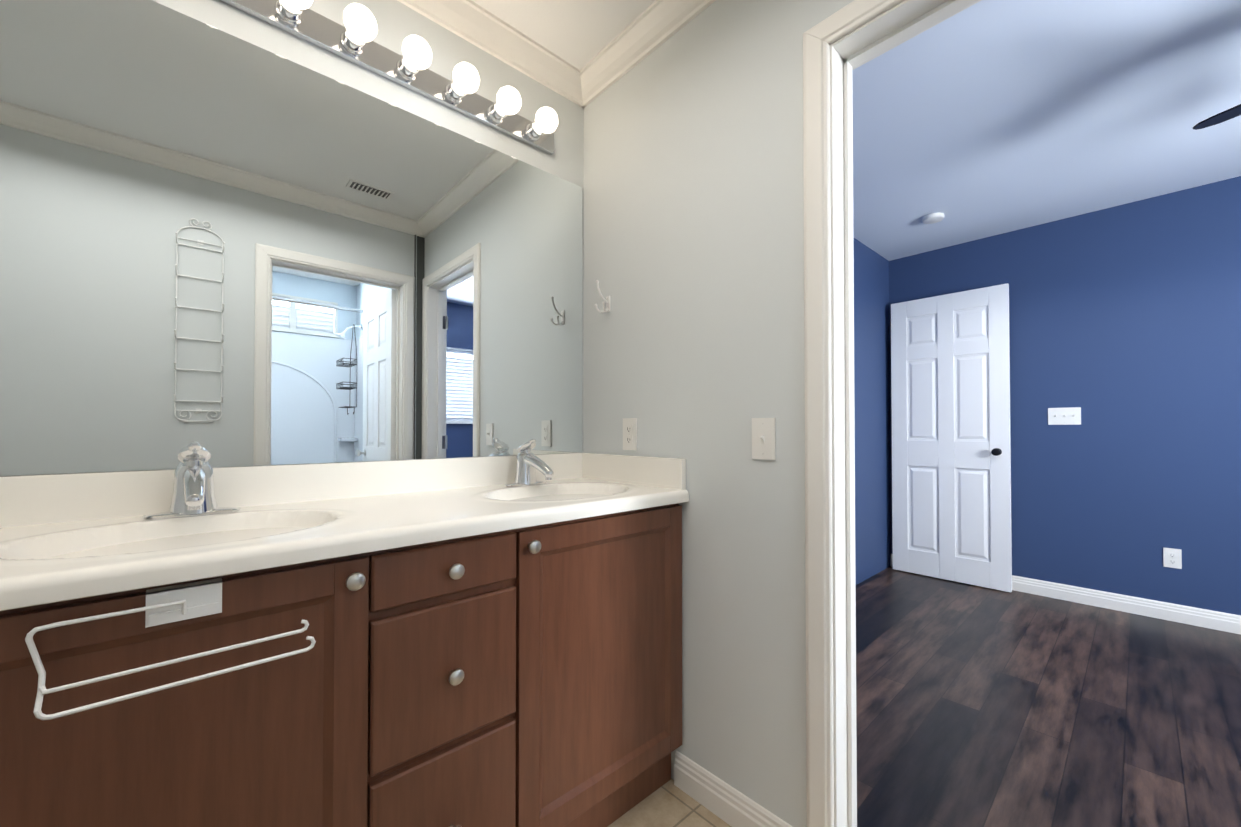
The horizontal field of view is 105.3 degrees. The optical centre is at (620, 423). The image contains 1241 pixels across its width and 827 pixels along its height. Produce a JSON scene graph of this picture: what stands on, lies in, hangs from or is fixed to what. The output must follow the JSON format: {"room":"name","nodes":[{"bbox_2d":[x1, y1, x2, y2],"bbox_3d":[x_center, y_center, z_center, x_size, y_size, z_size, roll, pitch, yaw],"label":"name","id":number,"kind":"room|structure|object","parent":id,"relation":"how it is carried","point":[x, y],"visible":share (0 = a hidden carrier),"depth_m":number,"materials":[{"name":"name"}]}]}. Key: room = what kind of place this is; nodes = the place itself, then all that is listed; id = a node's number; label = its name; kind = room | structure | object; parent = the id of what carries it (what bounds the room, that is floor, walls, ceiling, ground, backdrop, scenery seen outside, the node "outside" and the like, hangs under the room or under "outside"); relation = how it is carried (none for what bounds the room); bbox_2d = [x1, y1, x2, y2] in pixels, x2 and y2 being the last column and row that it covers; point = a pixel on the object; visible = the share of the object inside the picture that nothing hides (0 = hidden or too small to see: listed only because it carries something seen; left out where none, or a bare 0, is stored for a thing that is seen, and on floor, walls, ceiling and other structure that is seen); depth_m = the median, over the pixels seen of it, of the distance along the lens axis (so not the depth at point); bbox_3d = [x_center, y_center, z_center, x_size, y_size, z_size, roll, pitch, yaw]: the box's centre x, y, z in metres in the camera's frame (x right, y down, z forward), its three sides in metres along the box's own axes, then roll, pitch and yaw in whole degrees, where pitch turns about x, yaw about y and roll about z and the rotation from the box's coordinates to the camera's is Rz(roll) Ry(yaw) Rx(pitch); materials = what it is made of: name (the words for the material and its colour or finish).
{"room":"bathroom","nodes":[
{"label":"bathroom","id":0,"kind":"room"},
{"bbox_2d":[13,0,583,475],"bbox_3d":[-1.120,-0.105,1.136,2.630,2.550,0.120,1,-1,-42],"label":"wall","id":1,"kind":"structure","parent":0,"point":[397,22],"depth_m":1.53,"materials":[{"name":"white paint"}]},
{"bbox_2d":[0,0,581,475],"bbox_3d":[-0.721,-0.432,1.416,1.523,1.082,0.006,1,-1,-42],"label":"vanity mirror","id":2,"kind":"object","parent":1,"relation":"attached to","point":[224,248],"visible":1,"depth_m":1.21,"materials":[{"name":"clear glass"}]},
{"bbox_2d":[220,0,557,154],"bbox_3d":[-0.678,-1.090,1.361,1.250,0.082,0.156,1,-1,-42],"label":"light bar","id":3,"kind":"object","parent":1,"relation":"attached to","point":[352,41],"visible":1,"depth_m":1.41,"materials":[{"name":"silver metal"}]},
{"bbox_2d":[397,0,588,107],"bbox_3d":[-1.029,-1.347,1.096,2.450,0.068,0.084,1,-1,-42],"label":"crown molding","id":4,"kind":"structure","parent":1,"relation":"attached to","point":[466,19],"depth_m":1.65,"materials":[{"name":"white wood"}]},
{"bbox_2d":[472,0,654,69],"bbox_3d":[-0.494,-1.439,0.465,2.630,0.100,1.980,1,-1,-42],"label":"ceiling","id":5,"kind":"structure","parent":0,"point":[579,34],"depth_m":1.61,"materials":[{"name":"white paint"}]},
{"bbox_2d":[583,0,853,826],"bbox_3d":[1.148,-0.137,0.599,0.120,2.600,3.730,1,-1,-42],"label":"wall","id":6,"kind":"structure","parent":0,"point":[693,265],"depth_m":1.44,"materials":[{"name":"white paint"}]},
{"bbox_2d":[594,280,609,312],"bbox_3d":[-0.070,-0.485,1.803,0.062,0.117,0.057,1,-1,-42],"label":"robe hook","id":7,"kind":"object","parent":6,"relation":"attached to","point":[607,301],"visible":1,"depth_m":1.81,"materials":[{"name":"white metal"}]},
{"bbox_2d":[623,418,636,449],"bbox_3d":[0.033,0.037,1.724,0.008,0.116,0.072,1,-1,-42],"label":"outlet","id":8,"kind":"object","parent":6,"relation":"attached to","point":[629,433],"visible":1,"depth_m":1.72,"materials":[{"name":"white plastic"}]},
{"bbox_2d":[577,0,715,102],"bbox_3d":[0.423,-1.345,1.259,0.084,0.068,1.620,1,-1,-42],"label":"crown molding","id":9,"kind":"structure","parent":6,"relation":"attached to","point":[652,27],"depth_m":1.66,"materials":[{"name":"white wood"}]},
{"bbox_2d":[674,751,792,826],"bbox_3d":[0.330,1.121,1.383,0.014,0.104,0.446,1,-1,-42],"label":"baseboard","id":10,"kind":"structure","parent":6,"relation":"attached to","point":[731,806],"depth_m":1.41,"materials":[{"name":"white wood"}]},
{"bbox_2d":[752,418,775,459],"bbox_3d":[0.394,0.041,1.318,0.020,0.116,0.072,1,-1,-42],"label":"bathroom light switch","id":11,"kind":"object","parent":6,"relation":"attached to","point":[764,438],"visible":1,"depth_m":1.32,"materials":[{"name":"white plastic"}]},
{"bbox_2d":[803,0,980,826],"bbox_3d":[0.818,0.069,0.960,0.154,2.197,0.856,1,-1,-42],"label":"door frame","id":12,"kind":"structure","parent":6,"relation":"attached to","point":[840,45],"depth_m":1.20,"materials":[{"name":"white wood"}]},
{"bbox_2d":[853,237,890,584],"bbox_3d":[1.098,-0.106,3.090,3.280,2.600,0.220,1,-1,-42],"label":"wall","id":13,"kind":"structure","parent":0,"point":[872,425],"depth_m":3.76,"materials":[{"name":"blue paint"}]},
{"bbox_2d":[608,566,1240,826],"bbox_3d":[1.389,1.216,0.801,5.910,0.100,3.970,1,-1,-42],"label":"floor","id":14,"kind":"structure","parent":0,"point":[978,706],"depth_m":1.91,"materials":[{"name":"brown wood"}]},
{"bbox_2d":[0,483,688,826],"bbox_3d":[-0.529,0.708,1.192,1.542,0.925,0.574,1,-1,-42],"label":"bathroom vanity","id":15,"kind":"object","parent":14,"relation":"on","point":[464,641],"depth_m":0.92,"materials":[{"name":"brown wood"}]},
{"bbox_2d":[0,453,688,610],"bbox_3d":[-0.536,0.225,1.205,1.542,0.235,0.553,1,-1,-42],"label":"countertop","id":16,"kind":"structure","parent":15,"relation":"on","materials":[{"name":"white stone"}]},
{"bbox_2d":[142,444,239,519],"bbox_3d":[-0.919,0.126,1.021,0.165,0.166,0.193,1,-1,-42],"label":"faucet","id":17,"kind":"object","parent":16,"relation":"on","point":[193,498],"depth_m":1.04,"materials":[{"name":"silver metal"}]},
{"bbox_2d":[504,439,553,486],"bbox_3d":[-0.286,0.133,1.597,0.165,0.166,0.193,1,-1,-42],"label":"faucet","id":18,"kind":"object","parent":16,"relation":"on","point":[527,462],"depth_m":1.61,"materials":[{"name":"silver metal"}]},
{"bbox_2d":[852,0,1240,260],"bbox_3d":[2.361,-1.473,1.720,3.280,0.100,3.970,1,-1,-42],"label":"ceiling","id":19,"kind":"structure","parent":0,"point":[981,119],"depth_m":2.18,"materials":[{"name":"white paint"}]},
{"bbox_2d":[922,212,944,223],"bbox_3d":[2.111,-1.387,3.195,0.128,0.035,0.128,1,-1,-42],"label":"smoke detector","id":20,"kind":"object","parent":19,"relation":"attached to","point":[932,218],"visible":1,"depth_m":3.17,"materials":[{"name":"white plastic"}]},
{"bbox_2d":[1193,104,1240,129],"bbox_3d":[2.412,-1.225,1.363,0.960,0.404,0.958,1,-1,-42],"label":"fan","id":21,"kind":"object","parent":19,"relation":"hanging from","point":[1228,114],"visible":1,"depth_m":1.78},
{"bbox_2d":[889,176,1240,614],"bbox_3d":[3.562,-0.111,2.731,0.120,2.600,3.630,1,-1,-42],"label":"wall","id":22,"kind":"structure","parent":0,"point":[1125,327],"depth_m":3.02,"materials":[{"name":"blue paint"}]},
{"bbox_2d":[891,283,1011,591],"bbox_3d":[2.512,0.097,3.643,0.167,2.190,0.762,1,-1,-42],"label":"entry door","id":23,"kind":"structure","parent":22,"relation":"in","point":[951,440],"depth_m":3.60,"materials":[{"name":"white wood"}]},
{"bbox_2d":[1048,407,1080,424],"bbox_3d":[3.019,-0.054,3.220,0.020,0.116,0.164,1,-1,-42],"label":"bedroom light switch","id":24,"kind":"object","parent":22,"relation":"attached to","point":[1065,416],"visible":1,"depth_m":3.22,"materials":[{"name":"white plastic"}]},
{"bbox_2d":[890,554,1240,634],"bbox_3d":[3.513,1.137,2.670,0.014,0.104,3.630,1,-1,-42],"label":"baseboard","id":25,"kind":"structure","parent":22,"relation":"attached to","point":[1205,618],"depth_m":2.98,"materials":[{"name":"white wood"}]},
{"bbox_2d":[1163,547,1181,568],"bbox_3d":[3.341,0.812,2.865,0.008,0.116,0.072,1,-1,-42],"label":"outlet","id":26,"kind":"object","parent":22,"relation":"attached to","point":[1172,557],"visible":1,"depth_m":2.86,"materials":[{"name":"white plastic"}]}
]}

